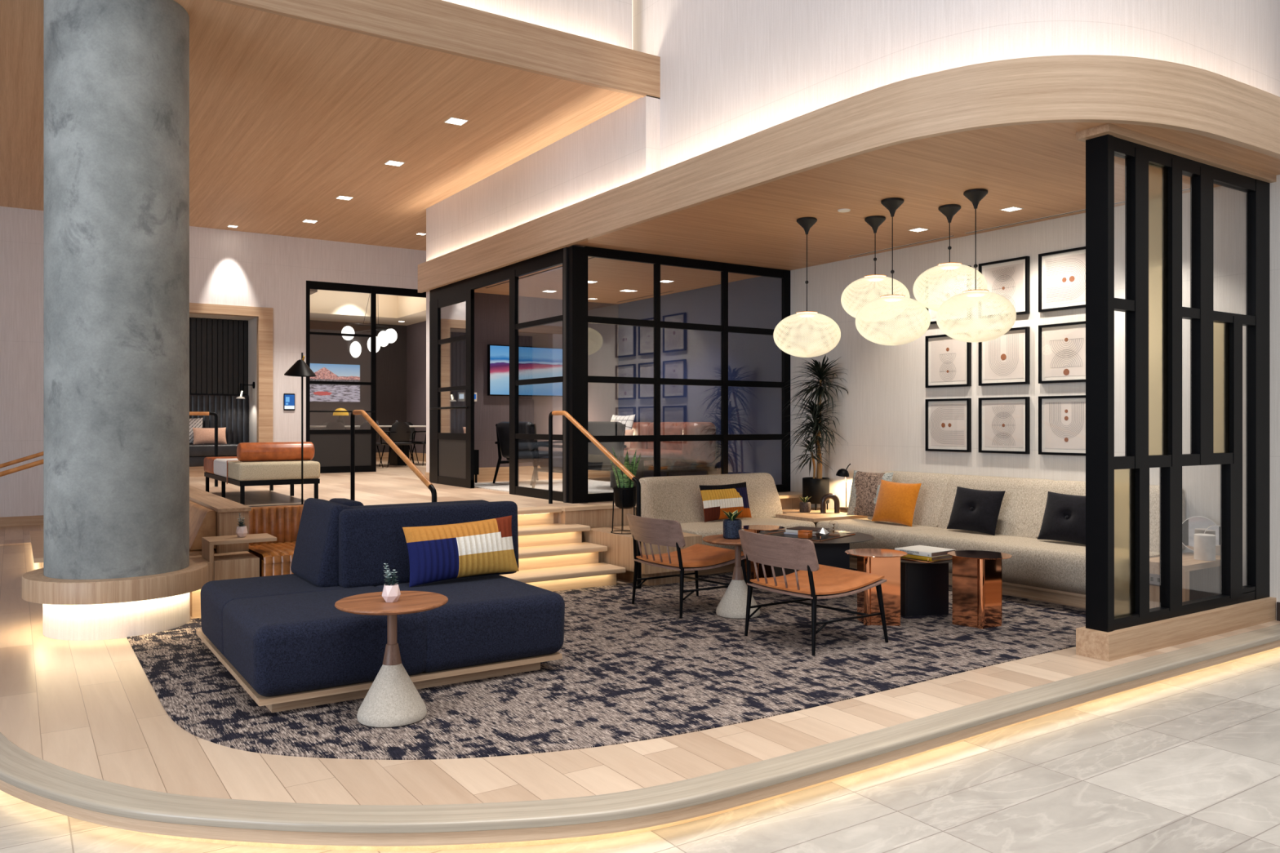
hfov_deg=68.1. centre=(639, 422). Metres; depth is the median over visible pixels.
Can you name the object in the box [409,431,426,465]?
chair
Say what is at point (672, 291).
ceiling vent
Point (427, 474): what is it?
baseboard
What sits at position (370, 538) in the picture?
backrest
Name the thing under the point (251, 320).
wall
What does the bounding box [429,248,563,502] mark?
glass wall
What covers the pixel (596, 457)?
cushion
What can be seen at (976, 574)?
coffee table
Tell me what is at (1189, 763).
floor
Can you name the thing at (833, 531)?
glass cloche
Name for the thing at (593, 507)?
trim
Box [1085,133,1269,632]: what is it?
glass screen
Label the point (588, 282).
recessed light
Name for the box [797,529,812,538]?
box
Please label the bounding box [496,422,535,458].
cushion
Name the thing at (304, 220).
recessed light
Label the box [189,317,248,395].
wall panel
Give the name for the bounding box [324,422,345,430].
chair
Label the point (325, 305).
ceiling
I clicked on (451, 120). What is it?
recessed light
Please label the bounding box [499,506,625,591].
staircase
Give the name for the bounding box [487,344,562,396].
wall display
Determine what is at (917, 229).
recessed light
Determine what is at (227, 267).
wall
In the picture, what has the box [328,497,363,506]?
cushion
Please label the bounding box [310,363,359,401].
print
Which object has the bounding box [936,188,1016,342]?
pendant lamp
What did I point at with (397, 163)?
recessed light
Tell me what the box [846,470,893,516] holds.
cushion
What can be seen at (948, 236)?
ceiling vent
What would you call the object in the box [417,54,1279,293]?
trim
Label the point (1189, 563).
side table
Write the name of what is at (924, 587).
coffee table
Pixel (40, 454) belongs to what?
handrail
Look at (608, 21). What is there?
wall slab
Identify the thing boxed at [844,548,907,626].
coffee table
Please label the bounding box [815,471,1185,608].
banquette
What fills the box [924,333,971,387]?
framed print
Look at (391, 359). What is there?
wall
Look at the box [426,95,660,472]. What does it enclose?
wall
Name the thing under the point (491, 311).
wall
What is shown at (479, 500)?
cushion
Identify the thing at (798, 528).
book
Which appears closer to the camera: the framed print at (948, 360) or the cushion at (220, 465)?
the framed print at (948, 360)
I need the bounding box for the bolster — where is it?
[236,441,314,462]
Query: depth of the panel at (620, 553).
8.88 m
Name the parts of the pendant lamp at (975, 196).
cord, lamp shade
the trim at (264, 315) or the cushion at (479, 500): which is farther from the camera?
the trim at (264, 315)
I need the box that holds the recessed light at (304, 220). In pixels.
[302,219,318,222]
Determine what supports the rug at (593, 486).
on the floor at (393, 484)
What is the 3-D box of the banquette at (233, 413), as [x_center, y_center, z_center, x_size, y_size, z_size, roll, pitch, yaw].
[-7.294,0.190,15.115,2.100,1.320,0.860,0,0,-34]
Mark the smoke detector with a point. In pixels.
(844, 210)
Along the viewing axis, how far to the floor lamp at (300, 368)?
9.42 m
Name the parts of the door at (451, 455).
kick panel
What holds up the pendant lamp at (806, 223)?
hanging from the ceiling at (1039, 169)
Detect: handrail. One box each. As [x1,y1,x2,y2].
[0,451,43,468]
[0,458,43,476]
[189,411,217,486]
[350,409,436,502]
[548,410,641,588]
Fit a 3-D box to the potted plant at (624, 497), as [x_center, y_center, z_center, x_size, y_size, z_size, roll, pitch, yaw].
[-0.135,0.644,9.153,0.313,0.831,0.327,0,0,-34]
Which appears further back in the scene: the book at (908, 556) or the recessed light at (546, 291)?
the recessed light at (546, 291)
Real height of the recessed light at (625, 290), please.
0.004 m
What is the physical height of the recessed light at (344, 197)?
0.004 m
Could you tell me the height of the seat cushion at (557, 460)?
0.140 m
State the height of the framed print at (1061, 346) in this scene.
0.540 m
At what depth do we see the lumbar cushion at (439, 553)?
6.04 m
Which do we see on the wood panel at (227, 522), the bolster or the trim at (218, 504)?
the trim at (218, 504)
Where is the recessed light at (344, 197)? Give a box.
[335,195,353,199]
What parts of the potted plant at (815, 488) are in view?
stem, pot, stem, stem, stem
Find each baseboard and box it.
[0,515,43,527]
[376,452,426,462]
[425,471,429,480]
[474,466,610,481]
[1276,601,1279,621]
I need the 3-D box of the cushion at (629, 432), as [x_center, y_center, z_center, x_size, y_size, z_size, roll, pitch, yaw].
[-0.296,0.234,13.547,0.162,0.282,0.520,0,0,-45]
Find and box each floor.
[0,460,811,546]
[0,648,1279,852]
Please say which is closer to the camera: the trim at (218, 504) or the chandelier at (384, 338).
the trim at (218, 504)
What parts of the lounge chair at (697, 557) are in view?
post, leg, backrest, post, leg, seat, leg, seat rail, leg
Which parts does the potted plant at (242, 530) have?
pot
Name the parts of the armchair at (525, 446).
leg, rail, leg, arm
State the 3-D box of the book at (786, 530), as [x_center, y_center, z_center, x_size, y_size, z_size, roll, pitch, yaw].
[1.499,0.969,8.474,0.310,0.026,0.236,0,0,39]
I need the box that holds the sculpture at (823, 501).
[820,493,839,513]
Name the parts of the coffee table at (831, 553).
panel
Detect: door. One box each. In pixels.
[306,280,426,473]
[429,289,474,488]
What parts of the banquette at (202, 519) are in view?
seat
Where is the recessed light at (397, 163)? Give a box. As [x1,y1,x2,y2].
[383,160,404,166]
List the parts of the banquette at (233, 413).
seat, seat, backrest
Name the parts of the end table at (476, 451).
leg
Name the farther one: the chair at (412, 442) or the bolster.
the chair at (412, 442)
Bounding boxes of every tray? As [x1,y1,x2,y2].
[760,524,855,541]
[900,555,952,563]
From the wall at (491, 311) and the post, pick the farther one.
the wall at (491, 311)
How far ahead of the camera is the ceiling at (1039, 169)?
8.23 m
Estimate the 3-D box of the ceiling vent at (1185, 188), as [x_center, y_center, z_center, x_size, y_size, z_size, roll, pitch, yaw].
[3.825,-1.879,8.498,0.040,0.003,2.150,0,0,-34]
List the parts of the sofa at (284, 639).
seat, seat, board, seat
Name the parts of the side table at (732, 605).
stem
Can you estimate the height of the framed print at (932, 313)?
0.540 m
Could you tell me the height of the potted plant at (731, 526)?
0.228 m
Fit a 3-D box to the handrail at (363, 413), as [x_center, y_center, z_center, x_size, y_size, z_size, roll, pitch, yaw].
[-2.215,0.685,8.365,0.047,1.617,2.207,0,0,-34]
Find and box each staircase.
[29,530,43,568]
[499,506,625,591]
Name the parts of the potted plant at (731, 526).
pot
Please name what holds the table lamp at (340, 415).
on the meeting table at (394, 459)
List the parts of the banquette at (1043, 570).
seat, backrest, rail, backrest, seat, backrest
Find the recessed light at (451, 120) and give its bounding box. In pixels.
[443,116,468,125]
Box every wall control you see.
[457,391,464,401]
[474,392,476,401]
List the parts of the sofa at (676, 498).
backrest, seat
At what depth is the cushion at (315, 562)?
6.03 m
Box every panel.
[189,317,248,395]
[582,524,702,586]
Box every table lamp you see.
[333,408,348,425]
[835,463,850,512]
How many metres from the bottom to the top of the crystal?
0.095 m
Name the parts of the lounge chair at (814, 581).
leg, post, backrest, post, leg, seat, seat rail, leg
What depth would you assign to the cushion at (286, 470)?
9.89 m
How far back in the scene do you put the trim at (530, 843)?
3.75 m
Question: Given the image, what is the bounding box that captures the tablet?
[283,393,294,410]
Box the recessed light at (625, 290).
[618,288,635,292]
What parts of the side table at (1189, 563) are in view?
panel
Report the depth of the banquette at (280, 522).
8.29 m
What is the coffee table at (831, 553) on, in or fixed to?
on the carpet at (627, 672)
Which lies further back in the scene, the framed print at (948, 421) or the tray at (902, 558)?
the framed print at (948, 421)
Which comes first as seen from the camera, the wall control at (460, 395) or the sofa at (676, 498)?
the sofa at (676, 498)
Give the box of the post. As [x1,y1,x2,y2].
[563,245,587,503]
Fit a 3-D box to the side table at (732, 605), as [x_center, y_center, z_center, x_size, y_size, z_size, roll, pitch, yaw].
[0.762,1.196,7.364,0.556,0.595,0.556,0,0,22]
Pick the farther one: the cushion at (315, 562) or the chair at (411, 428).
the chair at (411, 428)
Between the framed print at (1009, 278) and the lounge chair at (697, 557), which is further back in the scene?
the framed print at (1009, 278)
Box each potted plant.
[235,513,247,537]
[382,563,400,602]
[610,447,640,533]
[722,509,742,539]
[779,355,848,510]
[799,496,810,512]
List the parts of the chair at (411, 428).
backrest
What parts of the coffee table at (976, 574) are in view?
panel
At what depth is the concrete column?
6.58 m
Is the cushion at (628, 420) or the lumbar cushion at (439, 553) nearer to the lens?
the lumbar cushion at (439, 553)
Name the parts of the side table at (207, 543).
panel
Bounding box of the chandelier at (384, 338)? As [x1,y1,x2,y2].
[341,294,397,357]
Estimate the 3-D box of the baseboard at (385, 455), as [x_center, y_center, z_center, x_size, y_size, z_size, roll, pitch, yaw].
[-5.735,0.760,18.629,4.000,0.180,4.600,0,0,-34]
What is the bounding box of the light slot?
[631,0,632,49]
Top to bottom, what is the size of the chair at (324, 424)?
0.862 m
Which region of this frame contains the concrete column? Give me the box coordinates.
[42,0,190,640]
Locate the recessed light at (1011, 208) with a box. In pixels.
[999,206,1023,212]
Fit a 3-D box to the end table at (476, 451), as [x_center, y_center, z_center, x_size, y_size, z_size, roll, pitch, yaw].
[-2.496,0.615,13.338,0.340,0.470,0.340,0,0,-34]
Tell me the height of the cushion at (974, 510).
0.417 m
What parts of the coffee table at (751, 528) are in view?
panel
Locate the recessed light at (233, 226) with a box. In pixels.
[226,225,238,227]
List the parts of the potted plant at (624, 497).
pot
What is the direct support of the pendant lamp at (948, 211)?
hanging from the ceiling at (1039, 169)
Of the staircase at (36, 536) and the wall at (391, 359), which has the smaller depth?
the staircase at (36, 536)
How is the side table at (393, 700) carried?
on the carpet at (627, 672)
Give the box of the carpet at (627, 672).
[126,568,1085,759]
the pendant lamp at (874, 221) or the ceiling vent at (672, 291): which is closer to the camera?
the pendant lamp at (874, 221)
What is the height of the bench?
0.420 m
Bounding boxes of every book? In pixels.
[783,532,816,536]
[785,528,827,534]
[786,526,829,531]
[894,545,955,557]
[901,554,952,561]
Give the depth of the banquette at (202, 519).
7.96 m
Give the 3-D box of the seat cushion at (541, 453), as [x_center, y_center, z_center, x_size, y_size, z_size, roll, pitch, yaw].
[-1.422,0.467,13.161,0.620,0.140,0.660,0,0,38]
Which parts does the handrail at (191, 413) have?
post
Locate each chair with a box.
[320,422,329,430]
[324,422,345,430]
[359,422,382,467]
[378,422,413,467]
[388,422,418,464]
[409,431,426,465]
[626,513,747,617]
[738,529,888,655]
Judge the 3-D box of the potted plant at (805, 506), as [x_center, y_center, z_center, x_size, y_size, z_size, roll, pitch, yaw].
[1.855,0.915,10.656,0.150,0.186,0.154,0,0,-34]
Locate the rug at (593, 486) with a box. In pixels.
[474,480,613,493]
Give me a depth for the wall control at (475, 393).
13.65 m
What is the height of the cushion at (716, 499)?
0.393 m
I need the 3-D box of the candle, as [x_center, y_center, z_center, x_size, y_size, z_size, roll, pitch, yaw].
[4.354,0.959,7.301,0.144,0.193,0.144,0,0,-34]
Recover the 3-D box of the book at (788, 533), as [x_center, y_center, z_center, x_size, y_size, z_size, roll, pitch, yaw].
[1.495,0.990,8.471,0.330,0.014,0.246,0,0,39]
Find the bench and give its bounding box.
[22,552,211,617]
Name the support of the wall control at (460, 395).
attached to the wall at (491, 311)
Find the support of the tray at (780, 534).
on the coffee table at (831, 553)
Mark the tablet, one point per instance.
(288, 398)
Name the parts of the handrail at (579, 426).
post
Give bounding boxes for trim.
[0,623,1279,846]
[111,647,1279,851]
[189,302,272,442]
[189,485,251,512]
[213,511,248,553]
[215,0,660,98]
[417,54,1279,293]
[558,493,802,511]
[560,506,635,527]
[1075,123,1276,182]
[1075,596,1276,662]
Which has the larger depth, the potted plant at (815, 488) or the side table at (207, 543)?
the potted plant at (815, 488)
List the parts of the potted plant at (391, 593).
pot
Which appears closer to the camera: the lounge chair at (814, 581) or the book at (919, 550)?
the lounge chair at (814, 581)
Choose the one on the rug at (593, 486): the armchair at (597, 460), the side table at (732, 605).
the armchair at (597, 460)
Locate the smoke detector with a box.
[837,208,850,212]
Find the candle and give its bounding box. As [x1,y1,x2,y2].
[1193,533,1215,560]
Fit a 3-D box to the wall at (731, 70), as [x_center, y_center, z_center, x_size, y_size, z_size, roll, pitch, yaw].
[4.040,-3.775,7.778,8.293,3.450,3.387,0,0,0]
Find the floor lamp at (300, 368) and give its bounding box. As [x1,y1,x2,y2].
[284,352,315,504]
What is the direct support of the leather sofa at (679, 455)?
on the floor at (393, 484)
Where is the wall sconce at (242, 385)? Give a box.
[235,382,254,398]
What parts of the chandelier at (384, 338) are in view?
globe, globe, globe, globe, globe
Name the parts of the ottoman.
leg, leg, leg, frame, leg, leg, leg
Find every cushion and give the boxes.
[189,417,203,443]
[192,427,226,444]
[204,456,236,474]
[213,457,238,478]
[227,460,319,481]
[290,497,355,586]
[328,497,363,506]
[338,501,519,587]
[351,499,488,508]
[402,515,519,586]
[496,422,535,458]
[506,450,562,462]
[539,456,612,470]
[587,421,624,466]
[610,414,635,430]
[623,429,634,448]
[698,481,751,522]
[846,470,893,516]
[871,479,921,526]
[946,486,1005,535]
[1037,491,1085,544]
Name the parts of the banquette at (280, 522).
seat, backrest, seat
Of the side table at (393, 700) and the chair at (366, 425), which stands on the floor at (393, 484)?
the chair at (366, 425)
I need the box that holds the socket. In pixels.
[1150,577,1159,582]
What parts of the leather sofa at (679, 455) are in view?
backrest, seat, backrest, backrest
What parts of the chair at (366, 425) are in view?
backrest, leg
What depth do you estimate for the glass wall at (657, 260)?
10.97 m
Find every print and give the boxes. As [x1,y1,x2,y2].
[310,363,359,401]
[924,265,971,324]
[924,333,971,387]
[924,398,971,452]
[978,255,1030,318]
[978,326,1030,386]
[978,396,1030,453]
[1038,246,1085,312]
[1038,320,1085,383]
[1038,395,1085,455]
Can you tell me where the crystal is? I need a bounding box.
[815,527,829,538]
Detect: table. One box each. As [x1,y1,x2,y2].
[201,533,276,581]
[310,425,426,466]
[334,591,448,727]
[474,449,479,483]
[610,455,653,488]
[702,534,759,618]
[742,524,784,579]
[757,529,874,595]
[775,506,867,526]
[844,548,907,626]
[900,559,952,616]
[947,550,1012,629]
[1149,552,1220,608]
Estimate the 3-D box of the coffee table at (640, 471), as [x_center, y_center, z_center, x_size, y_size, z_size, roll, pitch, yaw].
[-0.167,0.638,12.301,0.840,0.400,0.840,0,0,-34]
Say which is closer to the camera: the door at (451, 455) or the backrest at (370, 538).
the backrest at (370, 538)
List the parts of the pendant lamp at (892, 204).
cord, lamp shade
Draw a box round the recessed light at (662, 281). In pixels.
[660,280,675,282]
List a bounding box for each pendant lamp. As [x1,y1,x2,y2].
[773,217,840,357]
[840,215,910,321]
[855,197,930,345]
[912,204,986,312]
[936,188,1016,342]
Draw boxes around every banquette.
[189,394,248,476]
[189,499,216,555]
[248,504,303,577]
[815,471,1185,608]
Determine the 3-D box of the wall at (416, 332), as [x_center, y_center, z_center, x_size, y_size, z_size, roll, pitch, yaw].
[-5.735,-0.685,18.629,4.200,3.070,4.600,0,0,-34]
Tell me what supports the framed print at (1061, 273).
attached to the wall at (881, 418)
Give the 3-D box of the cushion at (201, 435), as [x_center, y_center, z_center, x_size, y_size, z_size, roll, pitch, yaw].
[-6.928,0.211,15.251,0.500,0.268,0.154,0,0,-34]
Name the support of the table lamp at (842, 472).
on the table at (814, 516)
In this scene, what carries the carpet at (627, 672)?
on the platform
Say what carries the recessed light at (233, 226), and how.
in the ceiling at (289, 117)
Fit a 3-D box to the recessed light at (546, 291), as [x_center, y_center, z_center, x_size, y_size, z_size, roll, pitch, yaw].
[-1.295,-1.878,13.534,0.174,0.004,0.174,0,0,-34]
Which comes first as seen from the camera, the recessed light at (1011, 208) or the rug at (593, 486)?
the recessed light at (1011, 208)
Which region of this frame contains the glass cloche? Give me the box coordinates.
[827,520,839,536]
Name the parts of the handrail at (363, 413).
post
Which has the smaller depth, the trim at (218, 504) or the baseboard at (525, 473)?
the trim at (218, 504)
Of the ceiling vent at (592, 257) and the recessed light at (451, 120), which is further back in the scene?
the ceiling vent at (592, 257)
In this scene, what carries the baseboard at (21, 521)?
attached to the wall at (227, 267)
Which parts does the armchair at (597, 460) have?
leg, arm, rail, rail, leg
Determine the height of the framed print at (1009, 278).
0.540 m
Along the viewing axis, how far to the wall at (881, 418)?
10.33 m
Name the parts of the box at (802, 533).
lid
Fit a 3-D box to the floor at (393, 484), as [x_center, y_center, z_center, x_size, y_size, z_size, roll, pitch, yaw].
[-5.261,1.175,15.921,9.200,0.650,15.640,0,0,-34]
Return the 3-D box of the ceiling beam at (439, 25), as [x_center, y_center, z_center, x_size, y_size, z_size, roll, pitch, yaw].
[-5.705,-3.260,5.086,14.100,0.400,0.060,0,0,-34]
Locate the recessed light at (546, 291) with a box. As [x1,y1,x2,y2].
[542,289,557,292]
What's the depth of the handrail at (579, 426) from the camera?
9.20 m
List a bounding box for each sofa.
[195,497,564,712]
[623,422,716,476]
[639,472,815,575]
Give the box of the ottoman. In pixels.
[204,456,319,505]
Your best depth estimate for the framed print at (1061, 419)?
8.64 m
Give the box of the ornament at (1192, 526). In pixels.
[1182,515,1220,551]
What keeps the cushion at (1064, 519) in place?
on the banquette at (1043, 570)
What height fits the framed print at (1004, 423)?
0.540 m
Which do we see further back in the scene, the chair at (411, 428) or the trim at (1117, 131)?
the chair at (411, 428)
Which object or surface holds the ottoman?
on the floor at (393, 484)
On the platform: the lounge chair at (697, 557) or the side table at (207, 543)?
the side table at (207, 543)
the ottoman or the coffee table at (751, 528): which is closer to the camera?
the coffee table at (751, 528)
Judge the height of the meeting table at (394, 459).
0.790 m
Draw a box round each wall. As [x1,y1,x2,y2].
[0,206,426,517]
[189,313,256,442]
[310,320,406,452]
[406,320,426,453]
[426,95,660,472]
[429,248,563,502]
[440,292,617,467]
[584,246,790,502]
[617,174,1279,602]
[632,0,1279,169]
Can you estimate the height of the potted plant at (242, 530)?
0.193 m
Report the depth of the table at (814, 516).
10.29 m
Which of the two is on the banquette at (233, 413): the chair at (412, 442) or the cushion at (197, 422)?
the cushion at (197, 422)
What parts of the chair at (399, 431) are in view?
leg, leg, arm, seat, backrest, leg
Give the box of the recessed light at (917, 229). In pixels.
[908,227,928,231]
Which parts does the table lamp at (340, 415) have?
lamp shade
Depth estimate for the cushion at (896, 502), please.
9.53 m
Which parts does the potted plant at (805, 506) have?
pot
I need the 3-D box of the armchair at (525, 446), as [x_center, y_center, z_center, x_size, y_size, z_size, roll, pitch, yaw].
[-1.463,0.411,13.108,0.768,0.850,0.901,0,0,38]
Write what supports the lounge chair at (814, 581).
on the carpet at (627, 672)
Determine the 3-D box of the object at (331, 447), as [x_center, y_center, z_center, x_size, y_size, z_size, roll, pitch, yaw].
[-4.595,-0.760,16.418,2.340,3.220,0.097,0,0,-34]
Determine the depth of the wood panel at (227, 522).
7.93 m
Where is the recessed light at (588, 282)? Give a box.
[587,280,597,283]
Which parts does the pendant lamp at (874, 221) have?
lamp shade, cord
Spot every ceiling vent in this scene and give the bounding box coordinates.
[485,257,595,288]
[618,290,674,302]
[849,235,953,256]
[964,188,1190,233]
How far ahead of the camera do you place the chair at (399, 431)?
18.07 m
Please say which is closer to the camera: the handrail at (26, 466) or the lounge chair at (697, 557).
the lounge chair at (697, 557)
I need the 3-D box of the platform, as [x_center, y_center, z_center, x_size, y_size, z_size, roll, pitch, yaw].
[-0.446,1.538,11.336,12.230,0.075,13.001,0,0,-34]
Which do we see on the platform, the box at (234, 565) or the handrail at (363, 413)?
the box at (234, 565)
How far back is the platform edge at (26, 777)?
3.81 m
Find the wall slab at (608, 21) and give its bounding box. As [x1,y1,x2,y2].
[443,0,631,48]
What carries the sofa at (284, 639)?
on the carpet at (627, 672)
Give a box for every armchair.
[492,422,562,485]
[530,421,626,488]
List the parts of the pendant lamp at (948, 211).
lamp shade, cord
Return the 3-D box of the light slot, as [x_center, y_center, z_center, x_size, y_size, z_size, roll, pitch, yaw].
[-0.124,-4.500,9.283,0.120,1.960,0.020,0,0,-34]
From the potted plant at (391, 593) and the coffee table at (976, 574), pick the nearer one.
the potted plant at (391, 593)
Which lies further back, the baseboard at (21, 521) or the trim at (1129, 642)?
the baseboard at (21, 521)
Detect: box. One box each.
[213,551,259,580]
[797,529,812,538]
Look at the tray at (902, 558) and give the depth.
7.28 m
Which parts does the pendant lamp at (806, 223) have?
lamp shade, cord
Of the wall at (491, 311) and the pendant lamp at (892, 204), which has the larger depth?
the wall at (491, 311)
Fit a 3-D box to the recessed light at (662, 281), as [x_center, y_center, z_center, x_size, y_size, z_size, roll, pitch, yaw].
[0.344,-1.878,12.579,0.174,0.004,0.174,0,0,-34]
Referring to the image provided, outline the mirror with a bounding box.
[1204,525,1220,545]
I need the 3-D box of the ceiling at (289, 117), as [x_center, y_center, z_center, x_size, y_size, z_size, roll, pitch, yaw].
[-6.532,-3.170,9.869,18.000,0.200,8.830,0,0,-34]
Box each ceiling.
[0,0,640,250]
[310,288,426,325]
[427,122,1279,304]
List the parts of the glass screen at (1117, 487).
post, pane, pane, pane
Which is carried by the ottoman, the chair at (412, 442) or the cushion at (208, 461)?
the cushion at (208, 461)
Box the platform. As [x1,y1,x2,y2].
[0,544,1279,805]
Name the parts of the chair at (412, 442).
seat, arm, leg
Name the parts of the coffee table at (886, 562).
panel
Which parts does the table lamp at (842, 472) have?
lamp shade, stem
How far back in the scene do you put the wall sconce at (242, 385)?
15.51 m

